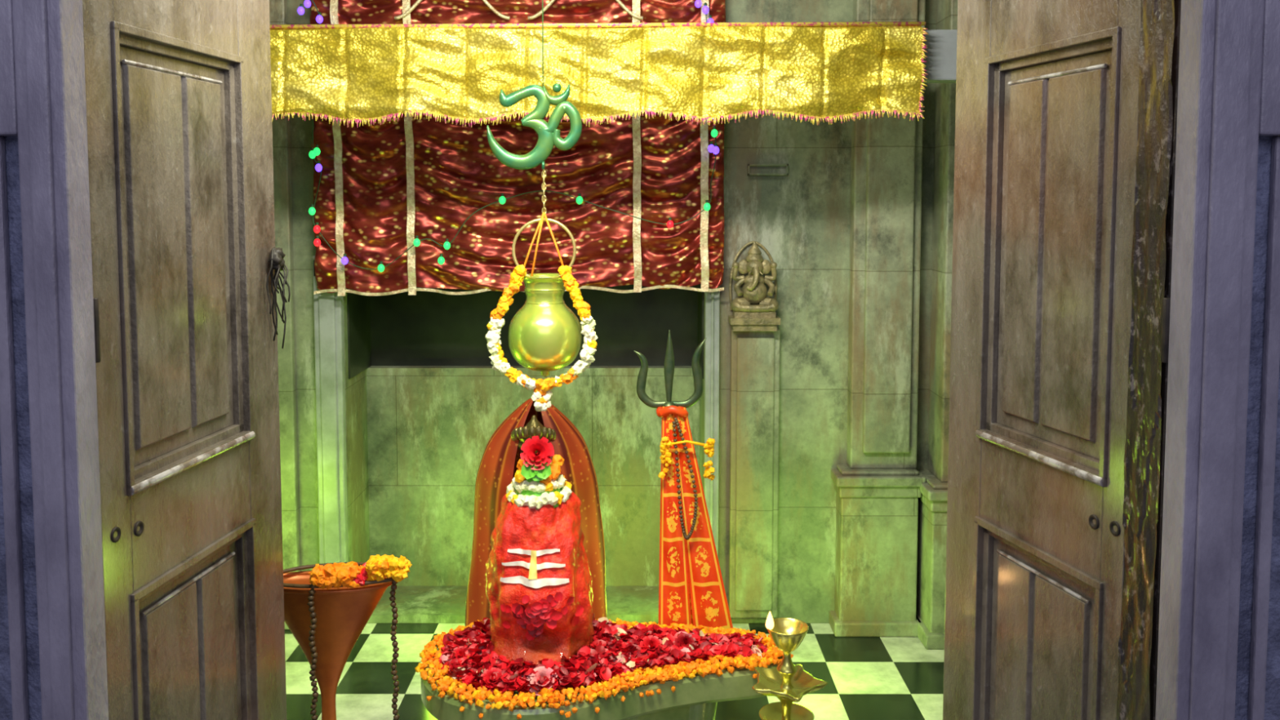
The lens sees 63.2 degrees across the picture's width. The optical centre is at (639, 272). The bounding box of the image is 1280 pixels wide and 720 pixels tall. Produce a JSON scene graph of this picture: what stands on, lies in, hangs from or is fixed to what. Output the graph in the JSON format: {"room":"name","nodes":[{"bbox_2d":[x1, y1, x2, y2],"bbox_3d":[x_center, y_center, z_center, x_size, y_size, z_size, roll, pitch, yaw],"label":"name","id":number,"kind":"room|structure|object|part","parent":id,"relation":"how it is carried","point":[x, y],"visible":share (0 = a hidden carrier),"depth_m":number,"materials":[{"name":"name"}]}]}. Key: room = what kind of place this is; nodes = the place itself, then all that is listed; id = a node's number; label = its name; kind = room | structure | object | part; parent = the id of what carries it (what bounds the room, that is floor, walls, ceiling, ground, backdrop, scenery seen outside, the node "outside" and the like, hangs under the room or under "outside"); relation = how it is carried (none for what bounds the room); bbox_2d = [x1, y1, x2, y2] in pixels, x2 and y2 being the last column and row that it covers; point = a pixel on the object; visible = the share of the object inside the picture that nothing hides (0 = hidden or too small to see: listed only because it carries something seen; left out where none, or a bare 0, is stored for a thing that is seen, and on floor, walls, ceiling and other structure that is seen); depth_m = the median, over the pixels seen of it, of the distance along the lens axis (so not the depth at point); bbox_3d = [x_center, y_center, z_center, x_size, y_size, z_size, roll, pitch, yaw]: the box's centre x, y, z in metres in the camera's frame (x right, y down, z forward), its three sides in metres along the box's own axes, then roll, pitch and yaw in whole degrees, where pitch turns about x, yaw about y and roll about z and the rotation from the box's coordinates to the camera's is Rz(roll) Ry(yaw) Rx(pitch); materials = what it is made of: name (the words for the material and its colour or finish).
{"room":"house of worship","nodes":[
{"label":"house of worship","id":0,"kind":"room"},
{"bbox_2d":[0,136,42,719],"bbox_3d":[-1.952,0.014,1.595,2.095,2.750,0.060,0,4,0],"label":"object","id":1,"kind":"structure","parent":0,"point":[11,149],"depth_m":1.59,"materials":[{"name":"blue paint"}]},
{"bbox_2d":[82,0,290,719],"bbox_3d":[-0.809,0.301,1.924,0.093,2.090,0.628,0,4,6],"label":"door","id":2,"kind":"structure","parent":1,"relation":"in","point":[179,92],"depth_m":1.89,"materials":[{"name":"paint"}]},
{"bbox_3d":[-0.758,0.053,2.183,0.040,0.214,0.065,0,4,0],"label":"black thread door pull","id":3,"kind":"part","parent":2,"relation":"part of","materials":[{"name":"black fabric"}]},
{"bbox_2d":[0,0,1279,719],"bbox_3d":[-0.003,0.216,1.567,2.405,2.350,0.073,0,4,0],"label":"door frame","id":4,"kind":"structure","parent":1,"relation":"attached to","point":[1228,78],"depth_m":1.54,"materials":[{"name":"purple paint"}]},
{"bbox_2d":[287,0,937,623],"bbox_3d":[-0.100,-0.142,3.824,2.600,2.751,0.450,0,4,0],"label":"wall","id":5,"kind":"structure","parent":0,"point":[425,399],"depth_m":3.76,"materials":[{"name":"paint"}]},
{"bbox_2d":[269,0,300,629],"bbox_3d":[-1.290,-0.124,3.570,0.220,2.750,0.060,0,4,0],"label":"trim","id":6,"kind":"structure","parent":5,"relation":"attached to","point":[277,8],"depth_m":3.59,"materials":[{"name":"stone"}]},
{"bbox_2d":[312,255,719,564],"bbox_3d":[-0.425,0.593,3.628,1.400,1.310,0.045,0,4,0],"label":"trim","id":7,"kind":"structure","parent":5,"relation":"attached to","point":[328,308],"depth_m":3.60,"materials":[{"name":"stone"}]},
{"bbox_2d":[310,0,725,295],"bbox_3d":[-0.410,-0.517,3.487,1.480,1.193,0.080,0,4,-1],"label":"curtain","id":8,"kind":"object","parent":5,"relation":"hanging from","point":[382,187],"visible":0.57,"depth_m":3.51,"materials":[{"name":"red fabric"}]},
{"bbox_2d":[297,0,719,271],"bbox_3d":[-0.428,-0.471,3.424,1.379,0.940,0.027,0,4,0],"label":"fairy lights","id":9,"kind":"object","parent":8,"relation":"attached to","point":[315,152],"visible":0.88,"depth_m":3.44,"materials":[{"name":"multicoloured plastic"}]},
{"bbox_2d":[728,240,780,331],"bbox_3d":[0.392,0.044,3.562,0.170,0.305,0.099,0,4,0],"label":"statue","id":10,"kind":"object","parent":5,"relation":"attached to","point":[753,311],"visible":1,"depth_m":3.54,"materials":[{"name":"stone"}]},
{"bbox_2d":[728,328,780,617],"bbox_3d":[0.400,0.705,3.638,0.170,1.025,0.040,0,4,0],"label":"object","id":11,"kind":"structure","parent":5,"relation":"attached to","point":[754,389],"depth_m":3.62,"materials":[{"name":"stone"}]},
{"bbox_2d":[747,164,788,175],"bbox_3d":[0.440,-0.355,3.576,0.140,0.040,0.015,0,4,0],"label":"name plaque","id":12,"kind":"object","parent":5,"relation":"attached to","point":[753,169],"visible":1,"depth_m":3.58,"materials":[{"name":"grey stone"}]},
{"bbox_2d":[828,0,926,636],"bbox_3d":[0.823,-0.122,3.540,0.305,2.750,0.120,0,4,0],"label":"pillar","id":13,"kind":"structure","parent":5,"relation":"attached to","point":[877,491],"depth_m":3.55,"materials":[{"name":"stone"}]},
{"bbox_2d":[915,0,957,648],"bbox_3d":[1.087,-0.119,3.490,0.265,2.750,0.220,0,4,0],"label":"pillar","id":14,"kind":"structure","parent":5,"relation":"attached to","point":[932,504],"depth_m":3.49,"materials":[{"name":"stone"}]},
{"bbox_2d":[284,623,944,719],"bbox_3d":[-0.100,1.351,2.901,2.600,0.100,2.600,0,4,0],"label":"floor","id":15,"kind":"structure","parent":0,"point":[867,677],"depth_m":3.27,"materials":[{"name":"tile"}]},
{"bbox_2d":[283,562,399,719],"bbox_3d":[-0.782,1.030,2.618,0.379,0.580,0.179,0,4,0],"label":"stand","id":16,"kind":"object","parent":15,"relation":"on","point":[326,624],"visible":0.61,"depth_m":2.57,"materials":[{"name":"brown metal"}]},
{"bbox_2d":[308,554,412,589],"bbox_3d":[-0.683,0.731,2.541,0.247,0.078,0.074,0,4,-7],"label":"offering","id":17,"kind":"object","parent":16,"relation":"on","point":[349,575],"visible":1,"depth_m":2.52},
{"bbox_2d":[465,398,606,626],"bbox_3d":[-0.309,0.826,3.144,0.448,0.914,0.271,0,4,0],"label":"draped cloth","id":18,"kind":"object","parent":15,"relation":"on","point":[497,469],"visible":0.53,"depth_m":3.07,"materials":[{"name":"orange-red sheer fabric"},{"name":"brass"}]},
{"bbox_2d":[421,645,782,719],"bbox_3d":[-0.090,1.164,2.708,0.954,0.300,0.497,0,4,0],"label":"base","id":19,"kind":"object","parent":15,"relation":"on","point":[696,698],"visible":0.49,"depth_m":2.58,"materials":[{"name":"green stone"}]},
{"bbox_2d":[485,490,594,666],"bbox_3d":[-0.259,0.787,2.716,0.287,0.470,0.301,1,4,18],"label":"shiva lingam","id":20,"kind":"object","parent":19,"relation":"on","point":[539,590],"visible":0.84,"depth_m":2.62,"materials":[{"name":"red stone"}]},
{"bbox_2d":[505,435,572,509],"bbox_3d":[-0.261,0.501,2.693,0.171,0.182,0.176,0,4,0],"label":"offering","id":21,"kind":"object","parent":20,"relation":"on","point":[538,482],"visible":1,"depth_m":2.63,"materials":[{"name":"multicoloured plant"}]},
{"bbox_2d":[438,613,768,696],"bbox_3d":[-0.094,0.982,2.691,0.876,0.075,0.441,0,4,0],"label":"rose petals","id":22,"kind":"object","parent":19,"relation":"on","point":[624,655],"visible":0.83,"depth_m":2.67,"materials":[{"name":"red plant"}]},
{"bbox_2d":[448,645,468,660],"bbox_3d":[-0.460,0.984,2.670,0.059,0.034,0.048,0,4,0],"label":"blossom","id":23,"kind":"object","parent":22,"relation":"on","point":[461,651],"visible":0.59,"depth_m":2.67,"materials":[{"name":"red plant"}]},
{"bbox_2d":[480,667,502,690],"bbox_3d":[-0.359,0.992,2.539,0.063,0.037,0.052,0,4,0],"label":"blossom","id":24,"kind":"object","parent":22,"relation":"on","point":[487,673],"visible":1,"depth_m":2.54,"materials":[{"name":"red plant"}]},
{"bbox_2d":[526,666,558,695],"bbox_3d":[-0.237,0.991,2.528,0.077,0.045,0.063,0,4,0],"label":"blossom","id":25,"kind":"object","parent":22,"relation":"on","point":[543,671],"visible":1,"depth_m":2.53,"materials":[{"name":"pink plant"}]},
{"bbox_2d":[587,655,601,674],"bbox_3d":[-0.120,0.988,2.609,0.063,0.037,0.052,0,4,0],"label":"blossom","id":26,"kind":"object","parent":22,"relation":"on","point":[593,660],"visible":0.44,"depth_m":2.61,"materials":[{"name":"red plant"}]},
{"bbox_2d":[613,632,620,639],"bbox_3d":[-0.070,0.978,2.770,0.050,0.029,0.041,0,4,0],"label":"blossom","id":27,"kind":"object","parent":22,"relation":"on","point":[617,633],"visible":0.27,"depth_m":2.77,"materials":[{"name":"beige plant"}]},
{"bbox_2d":[639,635,663,653],"bbox_3d":[0.030,0.979,2.729,0.063,0.037,0.052,0,4,0],"label":"blossom","id":28,"kind":"object","parent":22,"relation":"on","point":[652,641],"visible":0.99,"depth_m":2.73,"materials":[{"name":"red plant"}]},
{"bbox_2d":[674,633,696,646],"bbox_3d":[0.120,0.978,2.749,0.059,0.034,0.048,0,4,0],"label":"blossom","id":29,"kind":"object","parent":22,"relation":"on","point":[685,638],"visible":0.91,"depth_m":2.75,"materials":[{"name":"red plant"}]},
{"bbox_2d":[414,617,793,719],"bbox_3d":[-0.088,1.012,2.692,0.993,0.062,0.549,0,4,0],"label":"marigold garland","id":30,"kind":"object","parent":19,"relation":"on","point":[448,684],"visible":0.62,"depth_m":2.58},
{"bbox_2d":[634,329,706,408],"bbox_3d":[0.085,0.727,2.977,0.182,1.135,0.099,2,5,28],"label":"trident","id":31,"kind":"object","parent":15,"relation":"on","point":[668,366],"visible":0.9,"depth_m":2.94,"materials":[{"name":"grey metal"}]},
{"bbox_2d":[656,405,733,631],"bbox_3d":[0.169,0.751,2.969,0.246,0.767,0.114,0,4,0],"label":"cloth","id":32,"kind":"object","parent":31,"relation":"hanging from","point":[691,589],"visible":0.77,"depth_m":2.93,"materials":[{"name":"fabric"}]},
{"bbox_2d":[657,417,715,540],"bbox_3d":[0.130,0.574,2.906,0.160,0.342,0.040,0,4,0],"label":"flower garland","id":33,"kind":"object","parent":32,"relation":"attached to","point":[708,447],"visible":1,"depth_m":2.90},
{"bbox_2d":[751,611,827,719],"bbox_3d":[0.357,1.067,2.496,0.184,0.524,0.184,0,4,0],"label":"oil lamp","id":34,"kind":"object","parent":15,"relation":"on","point":[788,682],"visible":1,"depth_m":2.49,"materials":[{"name":"gold metal"}]},
{"bbox_2d":[1234,136,1279,719],"bbox_3d":[1.950,0.014,1.595,2.100,2.750,0.060,0,4,0],"label":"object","id":35,"kind":"structure","parent":0,"point":[1272,701],"depth_m":1.59,"materials":[{"name":"blue paint"}]},
{"bbox_2d":[942,0,1181,719],"bbox_3d":[0.757,0.301,1.927,0.057,2.090,0.640,-1,4,-13],"label":"door","id":36,"kind":"structure","parent":35,"relation":"in","point":[1066,114],"depth_m":1.88,"materials":[{"name":"paint"}]},
{"bbox_3d":[-1.450,-0.075,2.862,0.100,2.750,2.480,0,4,0],"label":"wall","id":37,"kind":"structure","parent":0,"visible":0},
{"bbox_2d":[270,21,928,127],"bbox_3d":[-0.293,-0.562,2.940,2.215,0.301,0.068,0,4,0],"label":"valance","id":38,"kind":"object","parent":37,"relation":"attached to","point":[828,70],"visible":0.87,"depth_m":2.94,"materials":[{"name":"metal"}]},
{"bbox_2d":[920,29,957,83],"bbox_3d":[-0.100,-0.631,3.033,2.600,0.145,0.080,0,4,0],"label":"ceiling beam","id":39,"kind":"structure","parent":37,"relation":"attached to","point":[940,64],"depth_m":2.99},
{"bbox_3d":[-0.100,-1.492,2.702,2.800,0.100,2.600,0,4,0],"label":"ceiling","id":40,"kind":"structure","parent":0,"visible":0},
{"bbox_2d":[486,0,582,169],"bbox_3d":[-0.272,-0.851,2.649,0.246,1.171,0.028,0,4,0],"label":"om symbol","id":41,"kind":"object","parent":40,"relation":"hanging from","point":[548,136],"visible":1,"depth_m":2.67,"materials":[{"name":"green metal"}]},
{"bbox_2d":[507,168,582,376],"bbox_3d":[-0.250,-0.008,2.726,0.194,0.564,0.194,0,4,0],"label":"pot","id":42,"kind":"object","parent":41,"relation":"hanging from","point":[544,335],"visible":0.93,"depth_m":2.68,"materials":[{"name":"gold metal"}]},
{"bbox_2d":[485,264,597,411],"bbox_3d":[-0.251,0.167,2.665,0.288,0.375,0.089,0,4,0],"label":"flower garland","id":43,"kind":"object","parent":42,"relation":"attached to","point":[541,396],"visible":1,"depth_m":2.65}
]}

